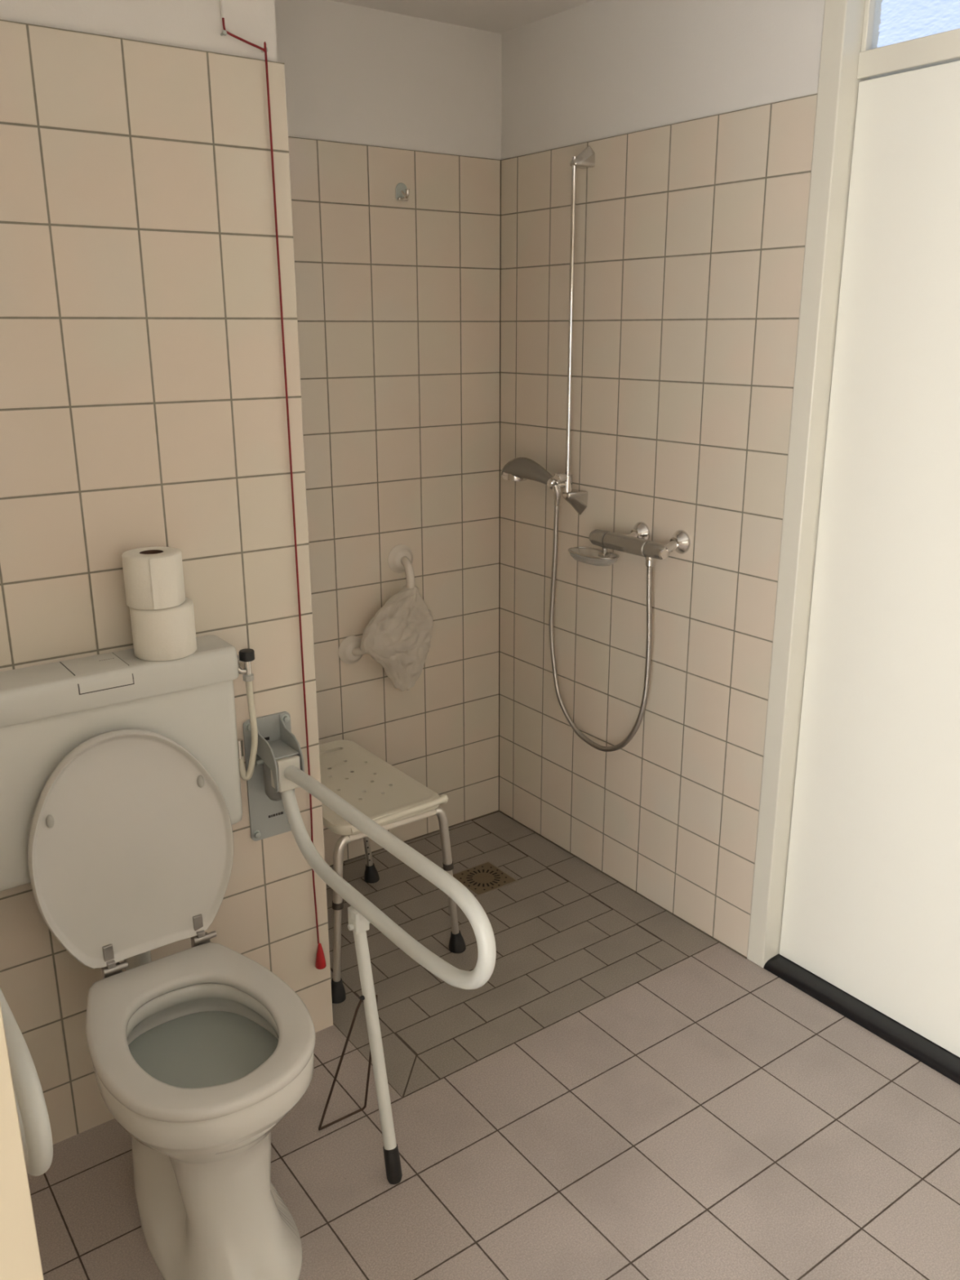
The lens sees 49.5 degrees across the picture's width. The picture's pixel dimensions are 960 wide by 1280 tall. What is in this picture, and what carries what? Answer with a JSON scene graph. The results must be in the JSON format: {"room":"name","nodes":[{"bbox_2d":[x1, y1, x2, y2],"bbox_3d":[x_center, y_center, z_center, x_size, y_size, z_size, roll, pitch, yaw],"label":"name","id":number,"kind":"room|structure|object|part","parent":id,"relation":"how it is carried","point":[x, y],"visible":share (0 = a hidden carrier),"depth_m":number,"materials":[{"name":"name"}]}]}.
{"room":"accessible bathroom","nodes":[
{"label":"accessible bathroom","id":0,"kind":"room"},
{"bbox_2d":[0,0,333,1144],"bbox_3d":[-1.341,-0.139,1.899,1.926,2.410,0.694,-12,20,-34],"label":"wall","id":1,"kind":"structure","parent":0,"point":[143,404],"depth_m":1.91,"materials":[{"name":"beige tile"}]},
{"bbox_2d":[0,987,53,1175],"bbox_3d":[-0.763,0.503,1.560,0.107,0.280,0.806,-12,20,-34],"label":"grab rail","id":2,"kind":"object","parent":1,"relation":"attached to","point":[33,1113],"visible":0.85,"depth_m":1.26,"materials":[{"name":"white metal"}]},
{"bbox_2d":[0,635,242,891],"bbox_3d":[-0.704,0.223,1.964,0.508,0.375,0.121,-12,20,-34],"label":"cistern","id":3,"kind":"object","parent":1,"relation":"attached to","point":[47,710],"visible":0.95,"depth_m":1.89,"materials":[{"name":"white ceramic"}]},
{"bbox_3d":[-0.704,0.075,1.920,0.508,0.062,0.120,-12,20,-34],"label":"tank lid","id":4,"kind":"part","parent":3,"relation":"part of","materials":[{"name":"white ceramic"}]},
{"bbox_2d":[128,597,196,661],"bbox_3d":[-0.598,-0.023,1.966,0.115,0.098,0.115,-12,20,-34],"label":"toilet roll","id":5,"kind":"object","parent":3,"relation":"on","point":[168,633],"visible":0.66,"depth_m":1.92,"materials":[{"name":"white paper"}]},
{"bbox_2d":[121,546,185,609],"bbox_3d":[-0.605,-0.116,1.932,0.106,0.098,0.107,-12,20,-34],"label":"toilet roll","id":6,"kind":"object","parent":5,"relation":"on","point":[153,576],"visible":1,"depth_m":1.89,"materials":[{"name":"white paper"}]},
{"bbox_2d":[237,648,257,780],"bbox_3d":[-0.495,0.156,2.140,0.070,0.282,0.061,-12,20,-34],"label":"hose","id":7,"kind":"object","parent":1,"relation":"attached to","point":[245,657],"visible":0.92,"depth_m":2.13,"materials":[{"name":"white plastic"}]},
{"bbox_3d":[-0.471,0.030,2.102,0.031,0.020,0.031,-12,20,-34],"label":"knob","id":8,"kind":"part","parent":7,"relation":"part of","materials":[{"name":"black plastic"}]},
{"bbox_2d":[219,0,326,968],"bbox_3d":[-0.410,-0.298,2.099,0.102,2.226,0.038,-12,20,-34],"label":"pull cord","id":9,"kind":"object","parent":1,"relation":"attached to","point":[320,963],"visible":0.96,"depth_m":2.09,"materials":[{"name":"red fabric"}]},
{"bbox_3d":[-0.458,-1.230,1.806,0.006,0.272,0.004,-12,20,-34],"label":"painted cord","id":10,"kind":"part","parent":9,"relation":"part of","materials":[{"name":"white plastic"}]},
{"bbox_2d":[242,711,496,1184],"bbox_3d":[-0.235,0.652,2.009,0.116,0.828,0.808,-11,20,-31],"label":"grab rail","id":11,"kind":"object","parent":1,"relation":"attached to","point":[279,766],"visible":1,"depth_m":2.03,"materials":[{"name":"white metal"}]},
{"bbox_3d":[-0.453,0.295,2.250,0.107,0.280,0.005,-12,20,-34],"label":"wall plate","id":12,"kind":"part","parent":11,"relation":"part of","materials":[{"name":"grey metal"}]},
{"bbox_3d":[-0.234,0.534,2.008,0.046,0.052,0.035,-12,20,-34],"label":"leg","id":13,"kind":"part","parent":11,"relation":"part of","materials":[{"name":"white plastic"}]},
{"bbox_2d":[274,0,501,866],"bbox_3d":[-0.384,-0.482,3.033,1.046,2.410,0.102,-12,20,-34],"label":"wall","id":14,"kind":"structure","parent":0,"point":[398,302],"depth_m":3.00,"materials":[{"name":"beige tile"}]},
{"bbox_2d":[338,544,414,664],"bbox_3d":[-0.287,-0.098,3.101,0.268,0.343,0.086,-12,20,-34],"label":"grab bar","id":15,"kind":"object","parent":14,"relation":"attached to","point":[400,559],"visible":0.7,"depth_m":3.11,"materials":[{"name":"beige plastic"}]},
{"bbox_2d":[338,635,363,664],"bbox_3d":[-0.378,0.032,3.111,0.088,0.088,0.024,-12,20,-34],"label":"mounting flange","id":16,"kind":"object","parent":15,"relation":"on","point":[348,647],"depth_m":3.10,"materials":[{"name":"beige plastic"}]},
{"bbox_2d":[360,585,433,691],"bbox_3d":[-0.246,-0.001,3.120,0.253,0.321,0.100,-13,21,-36],"label":"washcloth","id":17,"kind":"object","parent":15,"relation":"hanging from","point":[398,636],"visible":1,"depth_m":3.09,"materials":[{"name":"white fabric"}]},
{"bbox_2d":[387,544,413,573],"bbox_3d":[-0.234,-0.243,3.139,0.088,0.088,0.024,-12,20,-34],"label":"mounting flange","id":18,"kind":"object","parent":15,"relation":"on","point":[397,556],"depth_m":3.13,"materials":[{"name":"beige plastic"}]},
{"bbox_2d":[395,182,409,201],"bbox_3d":[-0.206,-1.231,2.856,0.038,0.046,0.040,-12,20,-34],"label":"wall hook","id":19,"kind":"object","parent":14,"relation":"attached to","point":[402,193],"visible":1,"depth_m":2.86,"materials":[{"name":"silver metal"}]},
{"bbox_2d":[329,0,594,34],"bbox_3d":[-0.074,-1.132,0.864,3.350,0.080,3.570,-12,20,-34],"label":"ceiling","id":20,"kind":"structure","parent":0,"point":[498,16],"depth_m":2.72,"materials":[{"name":"white paint"}]},
{"bbox_2d":[26,811,959,1279],"bbox_3d":[-0.103,1.249,1.557,3.070,0.060,3.380,-12,20,-34],"label":"floor","id":21,"kind":"structure","parent":0,"point":[626,1093],"depth_m":2.20,"materials":[{"name":"tile"}]},
{"bbox_2d":[0,1002,44,1279],"bbox_3d":[-0.693,0.377,0.730,0.900,2.070,0.045,5,17,16],"label":"door","id":22,"kind":"structure","parent":21,"relation":"on","point":[20,1253],"depth_m":0.58,"materials":[{"name":"beige paint"}]},
{"bbox_2d":[27,728,315,1279],"bbox_3d":[-0.536,0.646,1.870,0.375,0.919,0.589,-12,20,-34],"label":"toilet","id":23,"kind":"object","parent":21,"relation":"on","point":[198,1052],"visible":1,"depth_m":1.89,"materials":[{"name":"white ceramic"}]},
{"bbox_3d":[-0.643,0.380,1.943,0.375,0.451,0.036,-12,20,-34],"label":"lid","id":24,"kind":"part","parent":23,"relation":"part of","materials":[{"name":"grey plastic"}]},
{"bbox_3d":[-0.495,0.677,1.828,0.359,0.022,0.461,-12,20,-34],"label":"seat","id":25,"kind":"part","parent":23,"relation":"part of","materials":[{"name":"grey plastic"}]},
{"bbox_3d":[-0.508,0.889,1.911,0.351,0.430,0.498,-12,20,-34],"label":"bowl","id":26,"kind":"part","parent":23,"relation":"part of","materials":[{"name":"white ceramic"}]},
{"bbox_2d":[319,739,466,1003],"bbox_3d":[-0.346,0.590,2.833,0.417,0.477,0.515,-12,20,-34],"label":"stool","id":27,"kind":"object","parent":21,"relation":"on","point":[380,791],"visible":0.71,"depth_m":2.69,"materials":[{"name":"beige plastic"}]},
{"bbox_3d":[-0.339,0.562,2.535,0.050,0.186,0.024,-12,20,-34],"label":"leg","id":28,"kind":"part","parent":27,"relation":"part of","materials":[{"name":"silver metal"}]},
{"bbox_3d":[-0.357,0.380,2.767,0.307,0.030,0.507,-12,20,-34],"label":"seat","id":29,"kind":"part","parent":27,"relation":"part of","materials":[{"name":"beige plastic"}]},
{"bbox_3d":[-0.097,0.512,2.704,0.056,0.187,0.024,-12,20,-34],"label":"leg","id":30,"kind":"part","parent":27,"relation":"part of","materials":[{"name":"silver metal"}]},
{"bbox_2d":[453,860,518,896],"bbox_3d":[0.011,0.730,3.187,0.154,0.005,0.154,-12,20,-34],"label":"floor drain","id":31,"kind":"object","parent":21,"relation":"in","point":[482,878],"visible":0.94,"depth_m":3.19,"materials":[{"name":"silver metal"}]},
{"bbox_2d":[763,953,959,1084],"bbox_3d":[1.063,0.953,2.395,0.100,0.020,0.945,-12,20,-34],"label":"door threshold","id":32,"kind":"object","parent":21,"relation":"on","point":[922,1049],"depth_m":2.51,"materials":[{"name":"black rubber"}]},
{"bbox_2d":[498,0,825,958],"bbox_3d":[1.085,-0.181,2.016,0.103,2.410,3.356,-12,20,-34],"label":"wall","id":33,"kind":"structure","parent":0,"point":[697,117],"depth_m":2.74,"materials":[{"name":"beige tile"}]},
{"bbox_2d":[553,146,595,515],"bbox_3d":[0.250,-0.822,2.849,0.099,0.978,0.065,-12,20,-34],"label":"riser rail","id":34,"kind":"object","parent":33,"relation":"attached to","point":[577,499],"visible":0.99,"depth_m":2.85,"materials":[{"name":"silver metal"}]},
{"bbox_2d":[501,457,560,506],"bbox_3d":[0.150,-0.466,3.031,0.079,0.122,0.255,-12,20,-34],"label":"shower","id":35,"kind":"object","parent":34,"relation":"attached to","point":[520,468],"visible":1,"depth_m":3.00,"materials":[{"name":"grey plastic"}]},
{"bbox_3d":[0.248,-0.834,2.843,0.013,0.890,0.013,-12,20,-34],"label":"rod","id":36,"kind":"part","parent":34,"relation":"part of","materials":[{"name":"silver metal"}]},
{"bbox_2d":[589,521,690,567],"bbox_3d":[0.419,-0.260,2.789,0.084,0.099,0.309,-12,20,-34],"label":"shower mixer","id":37,"kind":"object","parent":33,"relation":"attached to","point":[637,543],"visible":1,"depth_m":2.74,"materials":[{"name":"silver metal"}]},
{"bbox_2d":[568,546,619,565],"bbox_3d":[0.312,-0.235,2.872,0.087,0.042,0.171,-12,20,-34],"label":"soap dish","id":38,"kind":"object","parent":37,"relation":"attached to","point":[592,556],"visible":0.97,"depth_m":2.86,"materials":[{"name":"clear plastic"}]},
{"bbox_3d":[0.332,-0.281,2.876,0.048,0.048,0.064,-12,20,-34],"label":"temperature knob","id":39,"kind":"part","parent":37,"relation":"part of","materials":[{"name":"silver metal"}]},
{"bbox_2d":[548,505,652,751],"bbox_3d":[0.325,-0.018,2.959,0.052,0.711,0.428,-12,20,-34],"label":"shower hose","id":40,"kind":"object","parent":37,"relation":"attached to","point":[648,652],"visible":1,"depth_m":3.00,"materials":[{"name":"silver metal"}]},
{"bbox_2d":[645,556,653,567],"bbox_3d":[0.446,-0.209,2.734,0.023,0.033,0.023,-12,20,-34],"label":"outlet","id":41,"kind":"object","parent":37,"relation":"attached to","point":[649,560],"depth_m":2.73,"materials":[{"name":"silver metal"}]},
{"bbox_3d":[0.461,-0.231,2.706,0.043,0.043,0.062,-12,20,-34],"label":"flow knob","id":42,"kind":"part","parent":37,"relation":"part of","materials":[{"name":"silver metal"}]},
{"bbox_2d":[746,0,865,967],"bbox_3d":[1.059,-0.191,2.051,0.103,2.410,1.054,-12,20,-34],"label":"trim","id":43,"kind":"structure","parent":33,"relation":"attached to","point":[843,20],"depth_m":2.37,"materials":[{"name":"beige paint"}]},
{"bbox_2d":[779,60,959,1057],"bbox_3d":[1.055,-0.053,2.089,0.105,2.079,0.939,-12,20,-34],"label":"door","id":44,"kind":"structure","parent":33,"relation":"in","point":[871,909],"depth_m":2.31,"materials":[{"name":"beige paint"}]},
{"bbox_2d":[857,0,959,80],"bbox_3d":[1.078,-1.205,1.764,0.048,0.304,0.945,-12,20,-34],"label":"window","id":45,"kind":"structure","parent":33,"relation":"in","point":[899,36],"depth_m":2.07,"materials":[{"name":"beige paint"}]},
{"bbox_3d":[1.079,-1.216,1.761,0.005,0.240,0.945,-12,20,-34],"label":"pane","id":46,"kind":"part","parent":45,"relation":"part of","materials":[{"name":"clear glass"}]}
]}

